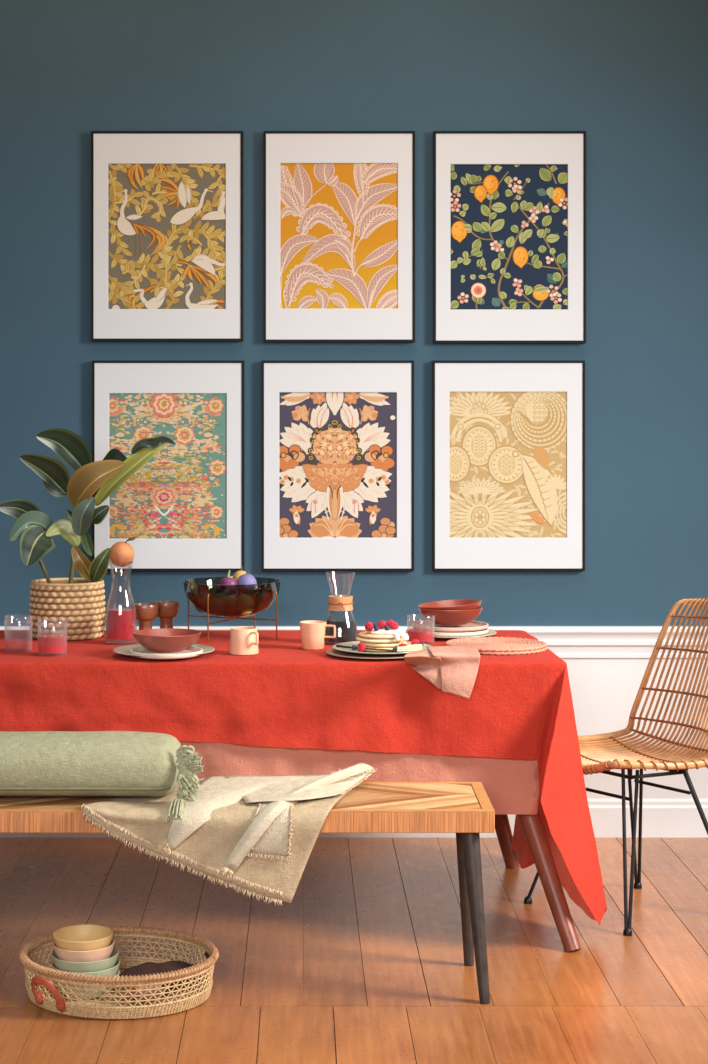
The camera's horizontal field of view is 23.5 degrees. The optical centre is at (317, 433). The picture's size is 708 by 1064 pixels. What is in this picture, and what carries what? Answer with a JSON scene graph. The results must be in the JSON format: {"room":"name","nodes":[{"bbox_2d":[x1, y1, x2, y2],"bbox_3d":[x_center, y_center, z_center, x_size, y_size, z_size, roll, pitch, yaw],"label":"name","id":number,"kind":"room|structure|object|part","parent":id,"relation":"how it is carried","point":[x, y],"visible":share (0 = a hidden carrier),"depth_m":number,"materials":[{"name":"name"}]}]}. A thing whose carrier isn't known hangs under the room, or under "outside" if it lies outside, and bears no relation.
{"room":"dining room","nodes":[
{"label":"dining room","id":0,"kind":"room"},
{"bbox_2d":[39,634,65,653],"bbox_3d":[-0.743,0.569,4.756,0.084,0.095,0.083,0,0,0],"label":"juice","id":1,"kind":"object","parent":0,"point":[50,643],"visible":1,"depth_m":4.72,"materials":[{"name":"red liquid"}]},
{"bbox_2d":[106,608,135,639],"bbox_3d":[-0.581,0.495,5.017,0.096,0.243,0.096,0,0,0],"label":"juice","id":2,"kind":"object","parent":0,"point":[120,624],"visible":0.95,"depth_m":4.98,"materials":[{"name":"red liquid"}]},
{"bbox_2d":[109,537,136,566],"bbox_3d":[-0.579,0.348,5.017,0.075,0.089,0.075,0,0,-29],"label":"clementine","id":3,"kind":"object","parent":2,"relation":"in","point":[121,554],"visible":1,"depth_m":4.99,"materials":[{"name":"orange food"}]},
{"bbox_2d":[0,0,707,625],"bbox_3d":[0.000,-0.428,5.850,7.200,3.600,0.100,0,0,0],"label":"wall","id":4,"kind":"structure","parent":0,"point":[632,75],"depth_m":5.80,"materials":[{"name":"blue paint"}]},
{"bbox_2d":[91,131,242,340],"bbox_3d":[-0.513,-0.673,5.787,0.516,0.714,0.024,0,0,0],"label":"framed print","id":5,"kind":"object","parent":4,"relation":"attached to","point":[167,206],"visible":1,"depth_m":5.78,"materials":[{"name":"white paper"}]},
{"bbox_2d":[92,360,243,570],"bbox_3d":[-0.510,0.108,5.787,0.516,0.715,0.024,0,0,0],"label":"framed print","id":6,"kind":"object","parent":4,"relation":"attached to","point":[184,507],"visible":0.95,"depth_m":5.78,"materials":[{"name":"paper"}]},
{"bbox_2d":[261,360,413,570],"bbox_3d":[0.067,0.108,5.787,0.518,0.715,0.024,0,0,0],"label":"framed print","id":7,"kind":"object","parent":4,"relation":"attached to","point":[337,436],"visible":1,"depth_m":5.78,"materials":[{"name":"white paper"}]},
{"bbox_2d":[263,131,414,341],"bbox_3d":[0.072,-0.671,5.787,0.515,0.717,0.024,0,0,0],"label":"framed print","id":8,"kind":"object","parent":4,"relation":"attached to","point":[339,206],"visible":1,"depth_m":5.78,"materials":[{"name":"white paper"}]},
{"bbox_2d":[0,799,707,837],"bbox_3d":[0.000,1.308,5.789,7.200,0.128,0.022,0,0,0],"label":"baseboard","id":9,"kind":"structure","parent":4,"relation":"attached to","point":[661,818],"depth_m":5.78,"materials":[{"name":"white paint"}]},
{"bbox_2d":[0,626,707,658],"bbox_3d":[0.000,0.711,5.783,7.200,0.112,0.034,0,0,0],"label":"chair rail","id":10,"kind":"object","parent":4,"relation":"attached to","point":[567,642],"depth_m":5.78,"materials":[{"name":"white paint"}]},
{"bbox_2d":[432,360,584,570],"bbox_3d":[0.648,0.108,5.787,0.518,0.715,0.024,0,0,0],"label":"framed print","id":11,"kind":"object","parent":4,"relation":"attached to","point":[508,436],"visible":1,"depth_m":5.78,"materials":[{"name":"white paper"}]},
{"bbox_2d":[433,131,585,342],"bbox_3d":[0.651,-0.669,5.787,0.518,0.720,0.024,0,0,0],"label":"framed print","id":12,"kind":"object","parent":4,"relation":"attached to","point":[509,207],"visible":1,"depth_m":5.78,"materials":[{"name":"white paper"}]},
{"bbox_2d":[562,659,707,798],"bbox_3d":[0.000,1.012,5.796,7.200,0.500,0.008,0,0,0],"label":"panel","id":13,"kind":"object","parent":4,"relation":"attached to","point":[603,691],"depth_m":5.79,"materials":[{"name":"white paint"}]},
{"bbox_2d":[0,838,707,1063],"bbox_3d":[0.103,1.381,3.450,7.605,0.020,4.700,0,0,0],"label":"floor","id":14,"kind":"structure","parent":0,"point":[364,964],"depth_m":4.45,"materials":[{"name":"brown wood"}]},
{"bbox_2d":[19,926,218,1018],"bbox_3d":[-0.487,1.316,4.165,0.508,0.106,0.435,0,0,12],"label":"basket","id":15,"kind":"object","parent":14,"relation":"on","point":[41,989],"visible":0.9,"depth_m":4.03,"materials":[{"name":"beige wicker"}]},
{"bbox_3d":[-0.641,1.321,4.018,0.098,0.083,0.045,0,0,38],"label":"leather handle","id":16,"kind":"part","parent":15,"relation":"part of","materials":[{"name":"red leather"}]},
{"bbox_2d":[53,969,119,998],"bbox_3d":[-0.568,1.339,4.155,0.166,0.047,0.166,0,0,0],"label":"bowl","id":17,"kind":"object","parent":15,"relation":"on","point":[118,971],"visible":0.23,"depth_m":4.09,"materials":[{"name":"ceramic"}]},
{"bbox_2d":[51,958,119,976],"bbox_3d":[-0.567,1.314,4.155,0.167,0.047,0.167,0,0,0],"label":"bowl","id":18,"kind":"object","parent":17,"relation":"on","point":[112,971],"visible":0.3,"depth_m":4.10,"materials":[{"name":"green ceramic"}]},
{"bbox_2d":[51,946,118,972],"bbox_3d":[-0.569,1.290,4.155,0.165,0.047,0.165,0,0,0],"label":"bowl","id":19,"kind":"object","parent":18,"relation":"on","point":[77,967],"visible":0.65,"depth_m":4.09,"materials":[{"name":"green ceramic"}]},
{"bbox_2d":[53,938,114,961],"bbox_3d":[-0.572,1.265,4.155,0.150,0.047,0.150,0,0,0],"label":"bowl","id":20,"kind":"object","parent":19,"relation":"on","point":[104,953],"visible":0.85,"depth_m":4.09,"materials":[{"name":"pink ceramic"}]},
{"bbox_2d":[53,924,112,950],"bbox_3d":[-0.574,1.242,4.155,0.147,0.045,0.147,0,0,0],"label":"bowl","id":21,"kind":"object","parent":20,"relation":"on","point":[85,937],"visible":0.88,"depth_m":4.19,"materials":[{"name":"yellow ceramic"}]},
{"bbox_2d":[114,985,163,999],"bbox_3d":[-0.431,1.334,4.082,0.130,0.056,0.059,0,0,24],"label":"rolled napkin","id":22,"kind":"object","parent":15,"relation":"on","point":[153,986],"visible":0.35,"depth_m":4.06,"materials":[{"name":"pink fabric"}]},
{"bbox_2d":[119,961,207,991],"bbox_3d":[-0.381,1.337,4.199,0.199,0.050,0.184,0,0,23],"label":"folded cloth","id":23,"kind":"object","parent":15,"relation":"on","point":[147,968],"visible":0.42,"depth_m":4.18,"materials":[{"name":"brown fabric"}]},
{"bbox_2d":[0,782,494,1003],"bbox_3d":[-0.297,1.141,4.264,1.446,0.464,0.358,0,0,0],"label":"bench","id":24,"kind":"object","parent":14,"relation":"on","point":[465,809],"visible":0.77,"depth_m":4.12,"materials":[{"name":"brown wood"}]},
{"bbox_2d":[0,731,203,822],"bbox_3d":[-0.670,0.851,4.215,0.779,0.203,0.330,0,0,0],"label":"bolster cushion","id":25,"kind":"object","parent":24,"relation":"on","point":[32,763],"visible":0.99,"depth_m":4.15,"materials":[{"name":"green fabric"}]},
{"bbox_2d":[81,763,376,905],"bbox_3d":[-0.207,0.992,4.277,0.720,0.282,0.472,0,0,0],"label":"throw blanket","id":26,"kind":"object","parent":24,"relation":"on","point":[257,834],"visible":0.99,"depth_m":4.08,"materials":[{"name":"beige fabric"}]},
{"bbox_3d":[-0.297,0.937,4.271,1.446,0.050,0.343,0,0,0],"label":"seat frame","id":27,"kind":"part","parent":24,"relation":"part of","materials":[{"name":"brown wood"}]},
{"bbox_3d":[0.375,1.165,4.368,0.043,0.416,0.075,0,0,15],"label":"leg","id":28,"kind":"part","parent":24,"relation":"part of","materials":[{"name":"metal"}]},
{"bbox_3d":[0.381,1.165,4.129,0.044,0.418,0.099,0,0,-20],"label":"leg","id":29,"kind":"part","parent":24,"relation":"part of","materials":[{"name":"metal"}]},
{"bbox_2d":[495,812,580,951],"bbox_3d":[-0.221,1.004,4.948,1.841,0.756,0.917,0,0,0],"label":"dining table","id":30,"kind":"object","parent":14,"relation":"on","point":[532,825],"visible":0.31,"depth_m":4.59,"materials":[{"name":"brown wood"}]},
{"bbox_2d":[0,630,606,924],"bbox_3d":[-0.191,0.974,4.901,1.961,0.712,1.070,0,0,0],"label":"tablecloth","id":31,"kind":"object","parent":30,"relation":"on","point":[286,694],"visible":0.86,"depth_m":4.59,"materials":[{"name":"red fabric"}]},
{"bbox_2d":[0,428,174,640],"bbox_3d":[-0.707,0.300,5.177,0.532,0.634,0.231,0,0,-7],"label":"potted plant","id":32,"kind":"object","parent":31,"relation":"on","point":[72,607],"visible":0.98,"depth_m":5.11,"materials":[{"name":"green plant"}]},
{"bbox_3d":[-0.831,0.406,5.170,0.062,0.154,0.013,0,0,0],"label":"stem","id":33,"kind":"part","parent":32,"relation":"part of","materials":[{"name":"green plant"}]},
{"bbox_3d":[-0.762,0.534,5.170,0.231,0.166,0.231,0,0,0],"label":"woven pot","id":34,"kind":"part","parent":32,"relation":"part of","materials":[{"name":"beige wicker"}]},
{"bbox_3d":[-0.740,0.350,5.170,0.043,0.250,0.014,0,0,0],"label":"stem","id":35,"kind":"part","parent":32,"relation":"part of","materials":[{"name":"green plant"}]},
{"bbox_2d":[132,603,158,629],"bbox_3d":[-0.520,0.565,5.128,0.082,0.104,0.082,0,0,0],"label":"wooden cup","id":36,"kind":"object","parent":31,"relation":"on","point":[145,613],"visible":0.83,"depth_m":5.10,"materials":[{"name":"brown wood"}]},
{"bbox_2d":[113,644,214,659],"bbox_3d":[-0.429,0.608,4.734,0.282,0.018,0.282,0,0,0],"label":"plate","id":37,"kind":"object","parent":31,"relation":"on","point":[124,650],"visible":0.42,"depth_m":4.75,"materials":[{"name":"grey ceramic"}]},
{"bbox_2d":[130,646,202,658],"bbox_3d":[-0.418,0.602,4.687,0.200,0.015,0.200,0,0,0],"label":"plate","id":38,"kind":"object","parent":37,"relation":"on","point":[189,652],"visible":0.8,"depth_m":4.63,"materials":[{"name":"ceramic"}]},
{"bbox_2d":[132,628,201,652],"bbox_3d":[-0.420,0.578,4.739,0.193,0.051,0.193,0,0,0],"label":"bowl","id":39,"kind":"object","parent":38,"relation":"on","point":[164,640],"visible":1,"depth_m":4.69,"materials":[{"name":"ceramic"}]},
{"bbox_2d":[154,601,179,627],"bbox_3d":[-0.463,0.565,5.196,0.082,0.104,0.082,0,0,-34],"label":"wooden cup","id":40,"kind":"object","parent":31,"relation":"on","point":[167,610],"visible":0.73,"depth_m":5.17,"materials":[{"name":"brown wood"}]},
{"bbox_2d":[183,577,279,641],"bbox_3d":[-0.262,0.531,5.170,0.295,0.171,0.295,0,0,0],"label":"footed bowl","id":41,"kind":"object","parent":31,"relation":"on","point":[205,594],"visible":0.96,"depth_m":5.06,"materials":[{"name":"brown glass"}]},
{"bbox_2d":[219,570,236,584],"bbox_3d":[-0.270,0.447,5.115,0.054,0.074,0.054,0,0,-17],"label":"fig","id":42,"kind":"object","parent":41,"relation":"in","point":[228,580],"visible":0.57,"depth_m":5.10,"materials":[{"name":"purple food"}]},
{"bbox_2d":[233,566,245,580],"bbox_3d":[-0.235,0.438,5.205,0.052,0.068,0.052,0,0,0],"label":"pear","id":43,"kind":"object","parent":41,"relation":"in","point":[237,574],"visible":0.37,"depth_m":5.19,"materials":[{"name":"yellow food"}]},
{"bbox_2d":[237,570,256,584],"bbox_3d":[-0.215,0.447,5.135,0.062,0.074,0.062,0,0,0],"label":"plum","id":44,"kind":"object","parent":41,"relation":"in","point":[245,579],"visible":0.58,"depth_m":5.11,"materials":[{"name":"purple food"}]},
{"bbox_2d":[229,627,258,654],"bbox_3d":[-0.207,0.581,4.771,0.084,0.072,0.095,0,0,0],"label":"mug","id":45,"kind":"object","parent":31,"relation":"on","point":[243,640],"visible":1,"depth_m":4.74,"materials":[{"name":"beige ceramic"}]},
{"bbox_3d":[-0.176,0.569,4.737,0.008,0.037,0.031,0,0,-38],"label":"handle","id":46,"kind":"part","parent":45,"relation":"part of","materials":[{"name":"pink ceramic"}]},
{"bbox_2d":[299,620,335,649],"bbox_3d":[-0.001,0.579,4.889,0.105,0.077,0.078,0,0,0],"label":"mug","id":47,"kind":"object","parent":31,"relation":"on","point":[312,632],"visible":1,"depth_m":4.86,"materials":[{"name":"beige ceramic"}]},
{"bbox_3d":[0.034,0.566,4.873,0.036,0.039,0.008,0,0,18],"label":"handle","id":48,"kind":"part","parent":47,"relation":"part of","materials":[{"name":"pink ceramic"}]},
{"bbox_2d":[325,595,357,641],"bbox_3d":[0.066,0.513,5.017,0.109,0.208,0.109,0,0,0],"label":"coffee maker","id":49,"kind":"object","parent":31,"relation":"on","point":[346,631],"visible":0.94,"depth_m":4.98,"materials":[{"name":"clear glass"}]},
{"bbox_2d":[326,648,404,658],"bbox_3d":[0.162,0.612,4.745,0.280,0.010,0.280,0,0,0],"label":"plate","id":50,"kind":"object","parent":31,"relation":"on","point":[334,652],"visible":0.41,"depth_m":4.67,"materials":[{"name":"ceramic"}]},
{"bbox_2d":[332,641,430,654],"bbox_3d":[0.180,0.601,4.757,0.280,0.014,0.280,0,0,0],"label":"plate","id":51,"kind":"object","parent":50,"relation":"on","point":[356,643],"visible":0.44,"depth_m":4.71,"materials":[{"name":"green ceramic"}]},
{"bbox_2d":[357,643,365,651],"bbox_3d":[0.120,0.589,4.697,0.025,0.026,0.025,0,0,-16],"label":"raspberry","id":52,"kind":"object","parent":51,"relation":"on","point":[361,647],"visible":1,"depth_m":4.69,"materials":[{"name":"red food"}]},
{"bbox_2d":[336,645,391,650],"bbox_3d":[0.126,0.592,4.701,0.169,0.009,0.015,0,0,29],"label":"fork","id":53,"kind":"object","parent":51,"relation":"on","point":[341,646],"visible":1,"depth_m":4.69,"materials":[{"name":"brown metal"}]},
{"bbox_2d":[364,646,396,651],"bbox_3d":[0.178,0.596,4.755,0.141,0.011,0.141,0,0,0],"label":"pancake","id":54,"kind":"object","parent":51,"relation":"on","point":[366,646],"visible":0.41,"depth_m":4.70,"materials":[{"name":"beige food"}]},
{"bbox_2d":[359,641,406,646],"bbox_3d":[0.182,0.584,4.755,0.132,0.011,0.133,0,0,16],"label":"pancake","id":55,"kind":"object","parent":54,"relation":"on","point":[393,644],"visible":0.56,"depth_m":4.70,"materials":[{"name":"beige food"}]},
{"bbox_2d":[356,636,402,642],"bbox_3d":[0.175,0.572,4.755,0.137,0.011,0.136,0,0,31],"label":"pancake","id":56,"kind":"object","parent":55,"relation":"on","point":[359,638],"visible":0.62,"depth_m":4.70,"materials":[{"name":"beige food"}]},
{"bbox_2d":[359,631,400,638],"bbox_3d":[0.180,0.560,4.755,0.132,0.011,0.132,0,0,-43],"label":"pancake","id":57,"kind":"object","parent":56,"relation":"on","point":[365,634],"visible":0.57,"depth_m":4.70,"materials":[{"name":"beige food"}]},
{"bbox_2d":[365,622,372,630],"bbox_3d":[0.142,0.535,4.725,0.024,0.027,0.024,0,0,2],"label":"raspberry","id":58,"kind":"object","parent":57,"relation":"on","point":[368,626],"visible":1,"depth_m":4.72,"materials":[{"name":"red food"}]},
{"bbox_2d":[367,628,408,640],"bbox_3d":[0.194,0.556,4.743,0.115,0.030,0.121,0,0,0],"label":"dollop","id":59,"kind":"object","parent":57,"relation":"on","point":[399,632],"visible":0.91,"depth_m":4.70,"materials":[{"name":"white food"}]},
{"bbox_2d":[377,620,385,628],"bbox_3d":[0.178,0.532,4.743,0.026,0.025,0.024,0,0,23],"label":"raspberry","id":60,"kind":"object","parent":59,"relation":"on","point":[381,624],"visible":1,"depth_m":4.74,"materials":[{"name":"red food"}]},
{"bbox_2d":[390,622,398,629],"bbox_3d":[0.212,0.534,4.725,0.027,0.025,0.024,0,0,-22],"label":"raspberry","id":61,"kind":"object","parent":59,"relation":"on","point":[394,625],"visible":1,"depth_m":4.72,"materials":[{"name":"red food"}]},
{"bbox_2d":[397,644,421,651],"bbox_3d":[0.251,0.589,4.692,0.077,0.017,0.039,0,0,-11],"label":"pancake","id":62,"kind":"object","parent":51,"relation":"on","point":[415,647],"visible":0.94,"depth_m":4.67,"materials":[{"name":"beige food"}]},
{"bbox_2d":[411,639,418,644],"bbox_3d":[0.272,0.584,4.745,0.024,0.024,0.027,0,0,26],"label":"raspberry","id":63,"kind":"object","parent":51,"relation":"on","point":[414,641],"visible":0.68,"depth_m":4.74,"materials":[{"name":"red food"}]},
{"bbox_2d":[408,629,433,641],"bbox_3d":[0.304,0.576,5.017,0.083,0.081,0.082,0,0,0],"label":"juice","id":64,"kind":"object","parent":31,"relation":"on","point":[423,635],"visible":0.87,"depth_m":4.99,"materials":[{"name":"red liquid"}]},
{"bbox_2d":[404,646,479,698],"bbox_3d":[0.320,0.643,4.580,0.299,0.132,0.152,0,0,-29],"label":"linen napkin","id":65,"kind":"object","parent":31,"relation":"on","point":[452,669],"visible":1,"depth_m":4.55,"materials":[{"name":"pink fabric"}]},
{"bbox_2d":[405,628,496,639],"bbox_3d":[0.404,0.610,5.190,0.282,0.014,0.282,0,0,0],"label":"plate","id":66,"kind":"object","parent":31,"relation":"on","point":[490,632],"visible":0.26,"depth_m":5.10,"materials":[{"name":"white ceramic"}]},
{"bbox_2d":[412,627,488,636],"bbox_3d":[0.404,0.601,5.190,0.232,0.015,0.232,0,0,0],"label":"plate","id":67,"kind":"object","parent":66,"relation":"on","point":[485,631],"visible":0.41,"depth_m":5.09,"materials":[{"name":"ceramic"}]},
{"bbox_2d":[412,620,488,631],"bbox_3d":[0.404,0.586,5.190,0.232,0.015,0.232,0,0,0],"label":"plate","id":68,"kind":"object","parent":67,"relation":"on","point":[472,626],"visible":0.84,"depth_m":5.16,"materials":[{"name":"ceramic"}]},
{"bbox_2d":[418,606,482,624],"bbox_3d":[0.404,0.553,5.190,0.198,0.050,0.198,0,0,0],"label":"bowl","id":69,"kind":"object","parent":68,"relation":"on","point":[439,617],"visible":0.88,"depth_m":5.12,"materials":[{"name":"ceramic"}]},
{"bbox_2d":[418,599,481,609],"bbox_3d":[0.403,0.539,5.192,0.196,0.063,0.196,0,0,45],"label":"bowl","id":70,"kind":"object","parent":69,"relation":"in","point":[455,604],"visible":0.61,"depth_m":5.24,"materials":[{"name":"ceramic"}]},
{"bbox_2d":[479,646,547,654],"bbox_3d":[0.514,0.613,4.886,0.290,0.010,0.290,0,0,-3],"label":"placemat","id":71,"kind":"object","parent":31,"relation":"on","point":[546,647],"visible":0.16,"depth_m":4.75,"materials":[{"name":"wicker"}]},
{"bbox_2d":[445,637,545,651],"bbox_3d":[0.511,0.604,4.886,0.288,0.010,0.288,0,0,-12],"label":"placemat","id":72,"kind":"object","parent":71,"relation":"on","point":[497,644],"visible":0.97,"depth_m":4.87,"materials":[{"name":"wicker"}]},
{"bbox_2d":[179,741,539,814],"bbox_3d":[-0.239,0.828,4.971,1.754,0.412,0.750,0,0,0],"label":"undercloth","id":73,"kind":"object","parent":30,"relation":"on","point":[511,786],"visible":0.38,"depth_m":4.61,"materials":[{"name":"fabric"}]},
{"bbox_3d":[0.518,1.011,5.283,0.325,0.737,0.071,0,0,-40],"label":"leg","id":74,"kind":"part","parent":30,"relation":"part of","materials":[{"name":"brown wood"}]},
{"bbox_2d":[524,598,707,935],"bbox_3d":[0.963,0.927,4.920,0.597,0.889,0.491,0,0,-28],"label":"rattan chair","id":75,"kind":"object","parent":14,"relation":"on","point":[600,753],"visible":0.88,"depth_m":5.03,"materials":[{"name":"wicker"}]},
{"bbox_3d":[0.696,1.152,4.957,0.173,0.419,0.050,0,0,20],"label":"leg","id":76,"kind":"part","parent":75,"relation":"part of","materials":[{"name":"black metal"}]},
{"bbox_3d":[0.856,1.152,4.723,0.050,0.418,0.145,0,0,20],"label":"leg","id":77,"kind":"part","parent":75,"relation":"part of","materials":[{"name":"black metal"}]},
{"bbox_3d":[0.957,1.152,5.067,0.050,0.418,0.145,0,0,21],"label":"leg","id":78,"kind":"part","parent":75,"relation":"part of","materials":[{"name":"black metal"}]},
{"bbox_3d":[1.117,1.152,4.829,0.175,0.419,0.050,0,0,21],"label":"leg","id":79,"kind":"part","parent":75,"relation":"part of","materials":[{"name":"black metal"}]}
]}

